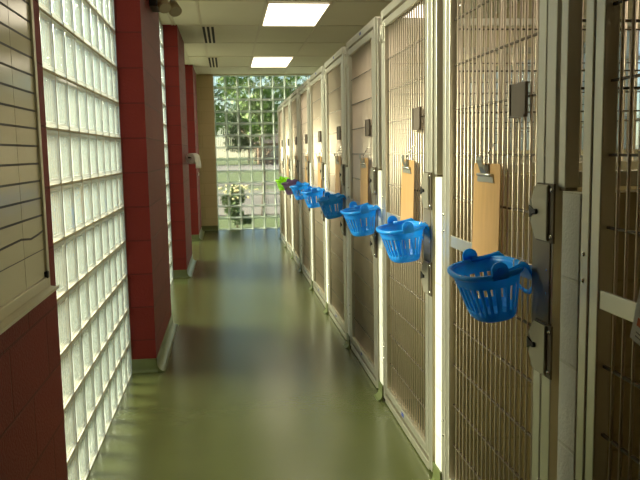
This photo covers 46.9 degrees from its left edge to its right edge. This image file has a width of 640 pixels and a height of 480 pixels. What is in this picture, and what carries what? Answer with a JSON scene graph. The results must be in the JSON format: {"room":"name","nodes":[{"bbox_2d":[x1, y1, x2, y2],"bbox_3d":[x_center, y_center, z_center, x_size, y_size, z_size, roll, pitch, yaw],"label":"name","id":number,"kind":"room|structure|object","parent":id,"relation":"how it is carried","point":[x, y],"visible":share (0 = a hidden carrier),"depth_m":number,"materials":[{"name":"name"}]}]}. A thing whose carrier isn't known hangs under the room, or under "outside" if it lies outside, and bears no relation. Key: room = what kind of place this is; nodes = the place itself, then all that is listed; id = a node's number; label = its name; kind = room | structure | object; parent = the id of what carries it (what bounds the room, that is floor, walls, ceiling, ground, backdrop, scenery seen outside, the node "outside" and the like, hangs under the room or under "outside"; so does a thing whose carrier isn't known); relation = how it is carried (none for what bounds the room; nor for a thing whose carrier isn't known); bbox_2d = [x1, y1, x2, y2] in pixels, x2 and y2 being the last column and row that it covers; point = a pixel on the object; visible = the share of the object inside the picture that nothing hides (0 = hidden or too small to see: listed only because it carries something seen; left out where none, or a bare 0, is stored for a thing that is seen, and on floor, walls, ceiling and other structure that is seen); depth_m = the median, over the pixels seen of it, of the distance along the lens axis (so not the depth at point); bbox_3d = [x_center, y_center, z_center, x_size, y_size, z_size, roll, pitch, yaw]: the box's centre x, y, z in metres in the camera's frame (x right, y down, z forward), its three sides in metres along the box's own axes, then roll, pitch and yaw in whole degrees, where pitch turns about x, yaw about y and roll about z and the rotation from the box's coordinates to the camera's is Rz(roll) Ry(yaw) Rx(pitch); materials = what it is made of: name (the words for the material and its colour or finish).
{"room":"animal shelter kennel","nodes":[
{"label":"animal shelter kennel","id":0,"kind":"room"},
{"bbox_2d":[0,285,58,334],"bbox_3d":[-0.746,0.263,1.435,0.052,0.020,1.894,-2,7,-7],"label":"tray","id":1,"kind":"object","parent":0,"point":[10,317],"depth_m":2.02,"materials":[{"name":"metal"}]},
{"bbox_2d":[0,0,67,479],"bbox_3d":[-0.786,-0.045,0.435,0.250,2.660,4.264,-2,7,-7],"label":"wall","id":2,"kind":"structure","parent":0,"point":[32,424],"depth_m":2.27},
{"bbox_2d":[0,0,58,334],"bbox_3d":[-0.757,-0.345,1.362,0.052,1.245,1.896,-2,7,-7],"label":"board","id":3,"kind":"object","parent":2,"relation":"attached to","point":[25,283],"visible":1,"depth_m":2.09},
{"bbox_2d":[39,0,131,479],"bbox_3d":[-1.100,-0.390,3.447,0.086,2.649,1.836,-2,7,-7],"label":"window","id":4,"kind":"structure","parent":2,"relation":"in","point":[78,37],"depth_m":3.27,"materials":[{"name":"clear glass"}]},
{"bbox_2d":[114,0,170,358],"bbox_3d":[-1.292,-0.578,4.967,0.380,2.660,1.256,-2,7,-7],"label":"pillar","id":5,"kind":"structure","parent":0,"point":[136,25],"depth_m":4.45,"materials":[{"name":"red paint"}]},
{"bbox_2d":[128,314,177,373],"bbox_3d":[-1.138,0.697,5.128,0.218,0.085,1.280,-2,7,-7],"label":"baseboard","id":6,"kind":"structure","parent":5,"relation":"attached to","point":[159,364],"depth_m":4.63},
{"bbox_2d":[149,0,181,16],"bbox_3d":[-1.025,-1.615,4.890,0.205,0.242,0.254,-2,7,-7],"label":"emergency light","id":7,"kind":"object","parent":5,"relation":"attached to","point":[163,6],"visible":1,"depth_m":4.83,"materials":[{"name":"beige plastic"}]},
{"bbox_2d":[162,25,191,269],"bbox_3d":[-1.727,-0.982,8.409,0.380,2.660,1.250,-2,7,-7],"label":"pillar","id":8,"kind":"structure","parent":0,"point":[173,43],"depth_m":7.85,"materials":[{"name":"red paint"}]},
{"bbox_2d":[173,254,196,277],"bbox_3d":[-1.573,0.293,8.570,0.218,0.085,1.274,-2,7,-7],"label":"baseboard","id":9,"kind":"structure","parent":8,"relation":"attached to","point":[189,272],"depth_m":7.97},
{"bbox_3d":[-1.465,-0.938,8.383,0.131,0.060,0.187,-2,7,-7],"label":"holder","id":10,"kind":"object","parent":8,"relation":"attached to","visible":0},
{"bbox_2d":[186,153,200,167],"bbox_3d":[-1.434,-0.900,8.365,0.134,0.170,0.100,3,8,28],"label":"paper roll","id":11,"kind":"object","parent":10,"relation":"hanging from","point":[195,158],"visible":1,"depth_m":8.33,"materials":[{"name":"white paper"}]},
{"bbox_2d":[185,65,201,234],"bbox_3d":[-2.160,-1.385,11.843,0.380,2.660,1.240,-2,7,-7],"label":"pillar","id":12,"kind":"structure","parent":0,"point":[190,74],"depth_m":11.30,"materials":[{"name":"red paint"}]},
{"bbox_2d":[191,227,204,239],"bbox_3d":[-2.006,-0.110,12.004,0.218,0.085,1.264,-2,7,-7],"label":"baseboard","id":13,"kind":"structure","parent":12,"relation":"attached to","point":[201,234],"depth_m":11.45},
{"bbox_2d":[196,74,217,225],"bbox_3d":[-2.152,-1.486,12.685,0.708,2.660,0.160,-2,7,-7],"label":"wall","id":14,"kind":"structure","parent":0,"point":[204,82],"depth_m":12.62,"materials":[{"name":"beige paint"}]},
{"bbox_2d":[202,225,217,230],"bbox_3d":[-1.968,-0.202,12.762,0.408,0.085,0.030,-2,7,-7],"label":"baseboard","id":15,"kind":"structure","parent":14,"relation":"attached to","point":[204,228],"depth_m":12.78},
{"bbox_2d":[213,75,310,229],"bbox_3d":[-0.392,-1.537,12.923,2.852,2.649,0.086,-2,7,-7],"label":"window","id":16,"kind":"structure","parent":14,"relation":"in","point":[237,87],"depth_m":12.76,"materials":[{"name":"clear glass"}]},
{"bbox_2d":[213,74,311,75],"bbox_3d":[-0.328,-2.856,12.734,3.012,0.018,0.100,-2,7,-7],"label":"trim","id":17,"kind":"structure","parent":14,"relation":"attached to","point":[213,74],"depth_m":12.59,"materials":[{"name":"beige metal"}]},
{"bbox_2d":[87,228,432,479],"bbox_3d":[0.283,0.667,5.857,3.740,0.080,14.720,-2,7,-7],"label":"floor","id":18,"kind":"structure","parent":0,"point":[257,382],"depth_m":4.07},
{"bbox_2d":[159,20,172,283],"bbox_3d":[-1.510,-0.771,6.690,0.086,2.649,2.242,-2,7,-7],"label":"window","id":19,"kind":"structure","parent":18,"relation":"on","point":[160,24],"depth_m":7.64,"materials":[{"name":"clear glass"}]},
{"bbox_2d":[289,89,300,266],"bbox_3d":[-0.282,-0.716,8.657,0.061,2.008,0.956,-2,7,-7],"label":"gate","id":20,"kind":"object","parent":18,"relation":"on","point":[293,103],"visible":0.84,"depth_m":8.77,"materials":[{"name":"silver metal"}]},
{"bbox_2d":[281,179,297,194],"bbox_3d":[-0.328,-0.597,8.280,0.211,0.175,0.285,-2,7,-7],"label":"basket","id":21,"kind":"object","parent":20,"relation":"hanging from","point":[289,182],"visible":0.77,"depth_m":8.19,"materials":[{"name":"purple plastic"}]},
{"bbox_2d":[293,152,296,179],"bbox_3d":[-0.270,-0.835,8.394,0.061,0.384,0.229,-1,8,-7],"label":"clipboard","id":22,"kind":"object","parent":20,"relation":"hanging from","point":[295,157],"visible":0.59,"depth_m":8.38,"materials":[{"name":"brown wood"}]},
{"bbox_2d":[292,99,299,257],"bbox_3d":[-0.276,-0.721,8.676,0.008,1.829,0.677,-2,7,-7],"label":"grille","id":23,"kind":"object","parent":20,"relation":"attached to","point":[294,111],"depth_m":8.83,"materials":[{"name":"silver metal"}]},
{"bbox_2d":[297,79,311,284],"bbox_3d":[-0.148,-0.591,7.593,0.061,2.008,0.956,-2,7,-7],"label":"gate","id":24,"kind":"object","parent":18,"relation":"on","point":[303,100],"visible":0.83,"depth_m":7.68,"materials":[{"name":"silver metal"}]},
{"bbox_2d":[290,181,309,199],"bbox_3d":[-0.190,-0.479,7.175,0.210,0.175,0.285,-2,7,-5],"label":"basket","id":25,"kind":"object","parent":24,"relation":"hanging from","point":[299,186],"visible":0.87,"depth_m":7.08,"materials":[{"name":"blue plastic"}]},
{"bbox_2d":[301,91,309,271],"bbox_3d":[-0.142,-0.596,7.612,0.008,1.829,0.677,-2,7,-7],"label":"grille","id":26,"kind":"object","parent":24,"relation":"attached to","point":[304,136],"depth_m":7.74,"materials":[{"name":"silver metal"}]},
{"bbox_2d":[304,151,307,182],"bbox_3d":[-0.129,-0.704,7.278,0.061,0.384,0.229,-1,7,-7],"label":"clipboard","id":27,"kind":"object","parent":24,"relation":"hanging from","point":[305,157],"visible":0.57,"depth_m":7.27,"materials":[{"name":"brown wood"}]},
{"bbox_2d":[323,46,347,339],"bbox_3d":[0.121,-0.341,5.464,0.061,2.008,0.956,-2,7,-7],"label":"gate","id":28,"kind":"object","parent":18,"relation":"on","point":[333,73],"visible":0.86,"depth_m":5.49,"materials":[{"name":"silver metal"}]},
{"bbox_2d":[316,192,345,218],"bbox_3d":[0.082,-0.234,5.026,0.211,0.175,0.285,-2,7,-6],"label":"basket","id":29,"kind":"object","parent":28,"relation":"hanging from","point":[329,201],"visible":0.96,"depth_m":4.94,"materials":[{"name":"blue plastic"}]},
{"bbox_2d":[328,64,343,319],"bbox_3d":[0.127,-0.346,5.484,0.008,1.829,0.677,-2,7,-7],"label":"grille","id":30,"kind":"object","parent":28,"relation":"attached to","point":[334,71],"depth_m":5.53,"materials":[{"name":"silver metal"}]},
{"bbox_2d":[334,148,340,193],"bbox_3d":[0.131,-0.467,5.220,0.061,0.384,0.229,-1,7,-7],"label":"clipboard","id":31,"kind":"object","parent":28,"relation":"hanging from","point":[337,158],"visible":0.77,"depth_m":5.20,"materials":[{"name":"brown wood"}]},
{"bbox_2d":[284,160,285,227],"bbox_3d":[0.474,-0.536,10.404,1.937,1.220,0.094,-2,7,-7],"label":"wall","id":32,"kind":"structure","parent":0,"point":[284,160],"depth_m":10.24,"materials":[{"name":"beige paint"}]},
{"bbox_2d":[283,96,292,254],"bbox_3d":[-0.417,-0.841,9.721,0.061,2.008,0.956,-2,7,-7],"label":"gate","id":33,"kind":"object","parent":32,"relation":"attached to","point":[286,113],"visible":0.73,"depth_m":9.84,"materials":[{"name":"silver metal"}]},
{"bbox_2d":[275,176,289,190],"bbox_3d":[-0.466,-0.716,9.356,0.208,0.174,0.285,-2,7,-9],"label":"basket","id":34,"kind":"object","parent":33,"relation":"hanging from","point":[281,179],"visible":0.79,"depth_m":9.27,"materials":[{"name":"green plastic"}]},
{"bbox_2d":[286,155,288,177],"bbox_3d":[-0.412,-0.967,9.523,0.061,0.384,0.229,-1,6,-7],"label":"clipboard","id":35,"kind":"object","parent":33,"relation":"hanging from","point":[287,156],"visible":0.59,"depth_m":9.48,"materials":[{"name":"brown wood"}]},
{"bbox_2d":[285,106,291,245],"bbox_3d":[-0.411,-0.845,9.741,0.008,1.829,0.677,-2,7,-7],"label":"grille","id":36,"kind":"object","parent":33,"relation":"attached to","point":[288,202],"depth_m":9.92,"materials":[{"name":"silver metal"}]},
{"bbox_2d":[283,102,408,159],"bbox_3d":[0.446,-1.535,10.343,1.922,0.780,0.036,-2,7,-7],"label":"divider panel","id":37,"kind":"object","parent":32,"relation":"on","point":[394,102],"visible":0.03,"depth_m":10.23,"materials":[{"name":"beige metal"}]},
{"bbox_2d":[290,161,292,249],"bbox_3d":[0.609,-0.411,9.340,1.937,1.220,0.094,-2,7,-7],"label":"wall","id":38,"kind":"structure","parent":0,"point":[290,161],"depth_m":9.22,"materials":[{"name":"beige paint"}]},
{"bbox_2d":[289,96,408,154],"bbox_3d":[0.581,-1.410,9.279,1.922,0.780,0.036,-2,7,-7],"label":"divider panel","id":39,"kind":"object","parent":38,"relation":"on","point":[394,96],"visible":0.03,"depth_m":9.30,"materials":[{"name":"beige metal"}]},
{"bbox_2d":[406,99,406,150],"bbox_3d":[0.581,-1.414,9.279,1.769,0.704,0.008,-2,7,-7],"label":"grille","id":40,"kind":"object","parent":39,"relation":"attached to","point":[406,99],"depth_m":9.34,"materials":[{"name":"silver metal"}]},
{"bbox_2d":[299,162,301,263],"bbox_3d":[0.743,-0.286,8.275,1.937,1.220,0.094,-2,7,-7],"label":"wall","id":41,"kind":"structure","parent":0,"point":[299,162],"depth_m":8.15,"materials":[{"name":"beige paint"}]},
{"bbox_2d":[297,89,408,161],"bbox_3d":[0.715,-1.285,8.215,1.922,0.780,0.036,-2,7,-7],"label":"divider panel","id":42,"kind":"object","parent":41,"relation":"on","point":[406,89],"visible":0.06,"depth_m":8.13,"materials":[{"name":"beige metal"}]},
{"bbox_2d":[398,127,406,153],"bbox_3d":[0.715,-1.289,8.214,1.769,0.704,0.008,-2,7,-7],"label":"grille","id":43,"kind":"object","parent":42,"relation":"attached to","point":[398,127],"depth_m":8.26,"materials":[{"name":"silver metal"}]},
{"bbox_2d":[310,163,312,280],"bbox_3d":[0.878,-0.161,7.211,1.937,1.220,0.094,-2,7,-7],"label":"wall","id":44,"kind":"structure","parent":0,"point":[310,163],"depth_m":7.08,"materials":[{"name":"white paint"}]},
{"bbox_2d":[308,66,328,307],"bbox_3d":[-0.014,-0.466,6.528,0.061,2.008,0.956,-2,7,-7],"label":"gate","id":45,"kind":"object","parent":44,"relation":"attached to","point":[315,86],"visible":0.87,"depth_m":6.59,"materials":[{"name":"silver metal"}]},
{"bbox_2d":[301,186,324,207],"bbox_3d":[-0.052,-0.352,6.072,0.208,0.174,0.285,-2,7,-9],"label":"basket","id":46,"kind":"object","parent":45,"relation":"hanging from","point":[311,192],"visible":0.87,"depth_m":5.98,"materials":[{"name":"blue plastic"}]},
{"bbox_2d":[312,80,323,291],"bbox_3d":[-0.007,-0.471,6.548,0.008,1.829,0.677,-2,7,-7],"label":"grille","id":47,"kind":"object","parent":45,"relation":"attached to","point":[316,84],"depth_m":6.60,"materials":[{"name":"silver metal"}]},
{"bbox_2d":[316,151,321,187],"bbox_3d":[0.001,-0.583,6.253,0.061,0.384,0.229,-1,6,-7],"label":"clipboard","id":48,"kind":"object","parent":45,"relation":"hanging from","point":[318,157],"visible":0.74,"depth_m":6.24,"materials":[{"name":"brown wood"}]},
{"bbox_2d":[308,79,497,162],"bbox_3d":[0.850,-1.161,7.150,1.922,0.780,0.036,-2,7,-7],"label":"divider panel","id":49,"kind":"object","parent":44,"relation":"on","point":[394,79],"visible":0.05,"depth_m":7.15,"materials":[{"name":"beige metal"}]},
{"bbox_2d":[400,106,495,153],"bbox_3d":[0.850,-1.164,7.150,1.769,0.704,0.008,-2,7,-7],"label":"grille","id":50,"kind":"object","parent":49,"relation":"attached to","point":[486,106],"depth_m":7.24,"materials":[{"name":"silver metal"}]},
{"bbox_2d":[324,164,327,302],"bbox_3d":[1.012,-0.036,6.147,1.937,1.220,0.094,-2,7,-7],"label":"wall","id":51,"kind":"structure","parent":0,"point":[324,164],"depth_m":6.02,"materials":[{"name":"white paint"}]},
{"bbox_2d":[323,302,327,313],"bbox_3d":[0.044,0.559,6.096,0.030,0.085,0.100,-2,7,-7],"label":"baseboard","id":52,"kind":"structure","parent":51,"relation":"attached to","point":[326,309],"depth_m":6.08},
{"bbox_2d":[323,66,530,163],"bbox_3d":[0.984,-1.036,6.086,1.922,0.780,0.036,-2,7,-7],"label":"divider panel","id":53,"kind":"object","parent":51,"relation":"on","point":[529,67],"visible":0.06,"depth_m":6.06,"materials":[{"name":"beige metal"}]},
{"bbox_2d":[398,71,515,156],"bbox_3d":[0.984,-1.039,6.086,1.769,0.704,0.008,-2,7,-7],"label":"grille","id":54,"kind":"object","parent":53,"relation":"attached to","point":[415,71],"depth_m":6.09,"materials":[{"name":"silver metal"}]},
{"bbox_2d":[159,0,519,73],"bbox_3d":[0.233,-2.073,5.529,3.740,0.120,14.720,-2,7,-7],"label":"ceiling","id":55,"kind":"structure","parent":0,"point":[325,41],"depth_m":8.29,"materials":[{"name":"tile"}]},
{"bbox_2d":[166,0,518,74],"bbox_3d":[0.360,-2.015,5.552,3.246,0.010,14.520,-2,7,-7],"label":"grid","id":56,"kind":"object","parent":55,"relation":"attached to","point":[196,1],"visible":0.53,"depth_m":7.70,"materials":[{"name":"silver metal"}]},
{"bbox_2d":[201,26,216,42],"bbox_3d":[-1.252,-2.312,8.333,0.150,0.006,1.180,-2,7,-7],"label":"air vent","id":57,"kind":"object","parent":56,"relation":"attached to","point":[208,32],"visible":1,"depth_m":8.26,"materials":[{"name":"beige metal"}]},
{"bbox_2d":[207,57,218,66],"bbox_3d":[-1.569,-2.607,10.841,0.150,0.006,1.180,-2,7,-7],"label":"air vent","id":58,"kind":"object","parent":56,"relation":"attached to","point":[212,61],"visible":1,"depth_m":10.70,"materials":[{"name":"beige metal"}]},
{"bbox_2d":[250,57,293,67],"bbox_3d":[-0.727,-2.628,10.914,0.585,0.011,1.215,-2,7,-7],"label":"ceiling light","id":59,"kind":"object","parent":56,"relation":"attached to","point":[256,62],"visible":1,"depth_m":10.88,"materials":[{"name":"beige plastic"}]},
{"bbox_2d":[261,2,331,26],"bbox_3d":[-0.257,-2.191,7.194,0.585,0.011,1.215,-2,7,-7],"label":"ceiling light","id":60,"kind":"object","parent":56,"relation":"attached to","point":[307,14],"visible":1,"depth_m":7.09,"materials":[{"name":"beige plastic"}]},
{"bbox_2d":[408,3,463,26],"bbox_3d":[0.963,-2.232,7.343,0.585,0.011,1.215,-2,7,-7],"label":"ceiling light","id":61,"kind":"object","parent":56,"relation":"attached to","point":[422,3],"visible":0.16,"depth_m":7.13,"materials":[{"name":"beige"}]},
{"bbox_2d":[408,5,459,17],"bbox_3d":[0.963,-2.233,7.343,0.549,0.006,1.179,-2,7,-7],"label":"diffuser","id":62,"kind":"object","parent":61,"relation":"attached to","point":[422,5],"depth_m":7.20,"materials":[{"name":"white plastic"}]},
{"bbox_2d":[345,167,422,335],"bbox_3d":[1.146,0.089,5.083,1.937,1.220,0.094,-2,7,-7],"label":"wall","id":63,"kind":"structure","parent":0,"point":[346,168],"depth_m":4.95,"materials":[{"name":"beige paint"}]},
{"bbox_2d":[343,333,349,347],"bbox_3d":[0.179,0.684,5.032,0.030,0.085,0.100,-2,7,-7],"label":"baseboard","id":64,"kind":"structure","parent":63,"relation":"attached to","point":[347,344],"depth_m":5.01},
{"bbox_2d":[345,17,380,387],"bbox_3d":[0.255,-0.216,4.400,0.061,2.008,0.956,-2,7,-7],"label":"gate","id":65,"kind":"object","parent":63,"relation":"attached to","point":[361,52],"visible":0.82,"depth_m":4.39,"materials":[{"name":"silver metal"}]},
{"bbox_2d":[340,201,379,236],"bbox_3d":[0.219,-0.111,3.932,0.210,0.175,0.285,-2,7,-9],"label":"basket","id":66,"kind":"object","parent":65,"relation":"hanging from","point":[363,211],"visible":1,"depth_m":3.85,"materials":[{"name":"blue plastic"}]},
{"bbox_2d":[352,41,373,362],"bbox_3d":[0.261,-0.221,4.419,0.008,1.829,0.677,-2,7,-7],"label":"grille","id":67,"kind":"object","parent":65,"relation":"attached to","point":[363,339],"depth_m":4.43,"materials":[{"name":"silver metal"}]},
{"bbox_2d":[359,147,367,204],"bbox_3d":[0.258,-0.343,4.222,0.061,0.384,0.229,-1,6,-7],"label":"clipboard","id":68,"kind":"object","parent":65,"relation":"hanging from","point":[363,161],"visible":0.71,"depth_m":4.21,"materials":[{"name":"brown wood"}]},
{"bbox_2d":[344,47,619,166],"bbox_3d":[1.118,-0.911,5.022,1.922,0.780,0.036,-2,7,-7],"label":"divider panel","id":69,"kind":"object","parent":63,"relation":"on","point":[529,48],"visible":0.11,"depth_m":4.99,"materials":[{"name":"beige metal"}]},
{"bbox_2d":[396,53,583,157],"bbox_3d":[1.118,-0.914,5.021,1.769,0.704,0.008,-2,7,-7],"label":"grille","id":70,"kind":"object","parent":69,"relation":"attached to","point":[506,105],"depth_m":5.01,"materials":[{"name":"silver metal"}]},
{"bbox_2d":[378,170,534,397],"bbox_3d":[1.281,0.214,4.018,1.937,1.220,0.094,-2,7,-7],"label":"wall","id":71,"kind":"structure","parent":0,"point":[379,171],"depth_m":3.89,"materials":[{"name":"beige paint"}]},
{"bbox_2d":[374,380,382,400],"bbox_3d":[0.313,0.809,3.967,0.030,0.085,0.100,-2,7,-7],"label":"baseboard","id":72,"kind":"structure","parent":71,"relation":"attached to","point":[379,395],"depth_m":3.96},
{"bbox_2d":[379,0,434,471],"bbox_3d":[0.390,-0.091,3.335,0.061,2.008,0.956,-2,7,-7],"label":"gate","id":73,"kind":"object","parent":71,"relation":"attached to","point":[403,405],"visible":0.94,"depth_m":3.26,"materials":[{"name":"silver metal"}]},
{"bbox_2d":[376,216,428,262],"bbox_3d":[0.336,-0.001,2.995,0.208,0.174,0.285,-2,7,-7],"label":"basket","id":74,"kind":"object","parent":73,"relation":"attached to","point":[397,231],"visible":0.99,"depth_m":2.92,"materials":[{"name":"blue plastic"}]},
{"bbox_2d":[389,0,424,436],"bbox_3d":[0.396,-0.096,3.355,0.008,1.829,0.677,-2,7,-7],"label":"grille","id":75,"kind":"object","parent":73,"relation":"attached to","point":[407,403],"depth_m":3.33,"materials":[{"name":"silver metal"}]},
{"bbox_2d":[400,145,415,220],"bbox_3d":[0.385,-0.222,3.211,0.061,0.384,0.229,-1,8,-7],"label":"clipboard","id":76,"kind":"object","parent":73,"relation":"hanging from","point":[407,166],"visible":0.96,"depth_m":3.19,"materials":[{"name":"brown wood"}]},
{"bbox_2d":[376,18,639,169],"bbox_3d":[1.253,-0.786,3.958,1.922,0.780,0.036,-2,7,-7],"label":"divider panel","id":77,"kind":"object","parent":71,"relation":"on","point":[378,20],"visible":0.23,"depth_m":3.89,"materials":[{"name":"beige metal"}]},
{"bbox_2d":[394,0,639,154],"bbox_3d":[2.044,-0.752,5.913,0.100,2.660,14.520,-2,7,-7],"label":"wall","id":78,"kind":"structure","parent":0,"point":[530,1],"depth_m":6.90,"materials":[{"name":"beige paint"}]},
{"bbox_2d":[470,27,639,150],"bbox_3d":[1.954,-1.195,6.463,0.086,0.820,8.135,-2,7,-7],"label":"window","id":79,"kind":"structure","parent":78,"relation":"in","point":[628,32],"depth_m":6.67,"materials":[{"name":"clear glass"}]},
{"bbox_2d":[435,175,636,479],"bbox_3d":[1.415,0.339,2.954,1.937,1.220,0.094,-2,7,-7],"label":"wall","id":80,"kind":"structure","parent":0,"point":[438,180],"depth_m":2.83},
{"bbox_2d":[431,462,440,479],"bbox_3d":[0.448,0.934,2.903,0.030,0.085,0.100,-2,7,-7],"label":"baseboard","id":81,"kind":"structure","parent":80,"relation":"attached to","point":[436,472],"depth_m":2.90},
{"bbox_2d":[442,0,562,479],"bbox_3d":[0.524,0.034,2.271,0.061,2.008,0.956,-2,7,-7],"label":"gate","id":82,"kind":"object","parent":80,"relation":"attached to","point":[545,210],"visible":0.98,"depth_m":2.14,"materials":[{"name":"silver metal"}]},
{"bbox_2d":[472,142,500,255],"bbox_3d":[0.508,-0.106,2.237,0.061,0.384,0.229,-1,7,-7],"label":"clipboard","id":83,"kind":"object","parent":82,"relation":"hanging from","point":[487,176],"visible":0.79,"depth_m":2.22,"materials":[{"name":"brown wood"}]},
{"bbox_2d":[447,248,531,322],"bbox_3d":[0.462,0.127,2.019,0.211,0.175,0.285,-2,7,-5],"label":"basket","id":84,"kind":"object","parent":82,"relation":"attached to","point":[505,271],"visible":1,"depth_m":1.95,"materials":[{"name":"blue plastic"}]},
{"bbox_2d":[434,0,639,176],"bbox_3d":[1.387,-0.661,2.893,1.922,0.780,0.036,-2,7,-7],"label":"divider panel","id":85,"kind":"object","parent":80,"relation":"on","point":[438,4],"visible":0.38,"depth_m":2.81,"materials":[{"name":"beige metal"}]},
{"bbox_2d":[557,190,639,479],"bbox_3d":[1.550,0.464,1.890,1.937,1.220,0.094,-2,7,-7],"label":"wall","id":86,"kind":"structure","parent":0,"point":[572,200],"depth_m":1.72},
{"bbox_2d":[558,0,639,190],"bbox_3d":[1.522,-0.536,1.829,1.922,0.780,0.036,-2,7,-7],"label":"divider panel","id":87,"kind":"object","parent":86,"relation":"on","point":[570,177],"visible":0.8,"depth_m":1.72,"materials":[{"name":"silver metal"}]},
{"bbox_2d":[575,0,639,479],"bbox_3d":[0.658,0.159,1.207,0.061,2.008,0.956,-2,7,-7],"label":"gate","id":88,"kind":"object","parent":86,"relation":"attached to","point":[597,302],"visible":0.99,"depth_m":1.58,"materials":[{"name":"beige metal"}]},
{"bbox_2d":[608,0,639,479],"bbox_3d":[0.664,0.154,1.226,0.008,1.829,0.677,-2,7,-7],"label":"grille","id":89,"kind":"object","parent":88,"relation":"attached to","point":[619,306],"depth_m":1.51,"materials":[{"name":"silver metal"}]},
{"bbox_2d":[630,289,639,345],"bbox_3d":[0.638,0.119,1.362,0.043,0.220,0.162,-2,7,-7],"label":"card","id":90,"kind":"object","parent":88,"relation":"hanging from","point":[635,330],"visible":1,"depth_m":1.42,"materials":[{"name":"white paper"}]},
{"bbox_3d":[0.340,-0.661,11.468,1.937,1.220,0.094,-2,7,-7],"label":"wall","id":91,"kind":"structure","parent":0,"visible":0},
{"bbox_2d":[277,102,286,244],"bbox_3d":[-0.551,-0.965,10.786,0.061,2.008,0.956,-2,7,-7],"label":"gate","id":92,"kind":"object","parent":91,"relation":"attached to","point":[280,107],"visible":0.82,"depth_m":10.93,"materials":[{"name":"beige metal"}]},
{"bbox_2d":[279,110,284,235],"bbox_3d":[-0.545,-0.970,10.805,0.008,1.829,0.677,-2,7,-7],"label":"grille","id":93,"kind":"object","parent":92,"relation":"attached to","point":[280,111],"depth_m":10.99,"materials":[{"name":"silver metal"}]},
{"bbox_2d":[277,107,398,151],"bbox_3d":[0.312,-1.660,11.408,1.922,0.780,0.036,-2,7,-7],"label":"divider panel","id":94,"kind":"object","parent":91,"relation":"on","point":[398,107],"visible":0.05,"depth_m":11.32,"materials":[{"name":"silver metal"}]},
{"label":"outside","id":95,"kind":"structure","parent":0,"visible":0},
{"bbox_2d":[216,157,279,228],"bbox_3d":[-13.660,-11.202,108.583,160.000,0.180,300.000,-2,7,-7],"label":"ground","id":96,"kind":"structure","parent":95,"point":[224,222],"depth_m":38.98,"materials":[{"name":"green plant"}]},
{"bbox_2d":[219,183,257,227],"bbox_3d":[-1.590,-0.664,14.269,0.750,0.874,0.595,-6,8,-34],"label":"shrub","id":97,"kind":"object","parent":96,"relation":"on","point":[230,200],"visible":0.9,"depth_m":14.16,"materials":[{"name":"green plant"}]},
{"bbox_2d":[220,102,262,162],"bbox_3d":[-10.168,-15.149,102.036,7.227,9.115,9.310,-2,7,-7],"label":"tree","id":98,"kind":"object","parent":96,"relation":"on","point":[232,129],"visible":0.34,"depth_m":100.93,"materials":[{"name":"green plant"}]},
{"bbox_2d":[251,116,272,160],"bbox_3d":[-10.246,-19.086,131.861,8.483,10.622,12.142,-2,7,-7],"label":"tree","id":99,"kind":"object","parent":96,"relation":"on","point":[255,150],"visible":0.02,"depth_m":130.65,"materials":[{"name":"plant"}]},
{"bbox_2d":[216,76,308,215],"bbox_3d":[-1.224,-2.395,16.926,2.224,3.669,2.418,-2,7,-7],"label":"young tree","id":100,"kind":"object","parent":96,"relation":"on","point":[230,81],"visible":0.64,"depth_m":16.56,"materials":[{"name":"green plant"}]},
{"bbox_2d":[254,129,278,163],"bbox_3d":[-2.039,-12.183,95.729,12.800,4.400,7.200,-2,7,-7],"label":"house","id":101,"kind":"structure","parent":96,"relation":"on","point":[267,148],"depth_m":92.31,"materials":[{"name":"brown brick"}]},
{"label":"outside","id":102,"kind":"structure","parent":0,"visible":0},
{"bbox_2d":[217,189,279,215],"bbox_3d":[-2.848,-1.254,22.934,120.000,0.030,11.800,-2,7,-7],"label":"parking lot","id":103,"kind":"structure","parent":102,"point":[257,197],"depth_m":21.01,"materials":[{"name":"grey asphalt"}]},
{"bbox_2d":[214,85,233,136],"bbox_3d":[-4.447,-3.808,22.227,3.755,5.337,4.027,-2,7,-7],"label":"leafy tree","id":104,"kind":"object","parent":103,"relation":"on","point":[219,121],"visible":0.05,"depth_m":21.21,"materials":[{"name":"green plant"}]},
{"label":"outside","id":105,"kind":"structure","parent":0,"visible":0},
{"bbox_2d":[217,182,278,185],"bbox_3d":[-4.267,-2.578,34.168,120.000,0.040,3.000,-2,7,-7],"label":"pavement","id":106,"kind":"structure","parent":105,"point":[261,183],"depth_m":33.64,"materials":[{"name":"concrete"}]},
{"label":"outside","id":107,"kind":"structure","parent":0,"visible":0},
{"bbox_2d":[216,164,278,170],"bbox_3d":[-9.431,-7.368,75.065,160.000,0.020,28.000,-2,7,-7],"label":"road","id":108,"kind":"structure","parent":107,"point":[269,166],"depth_m":72.16,"materials":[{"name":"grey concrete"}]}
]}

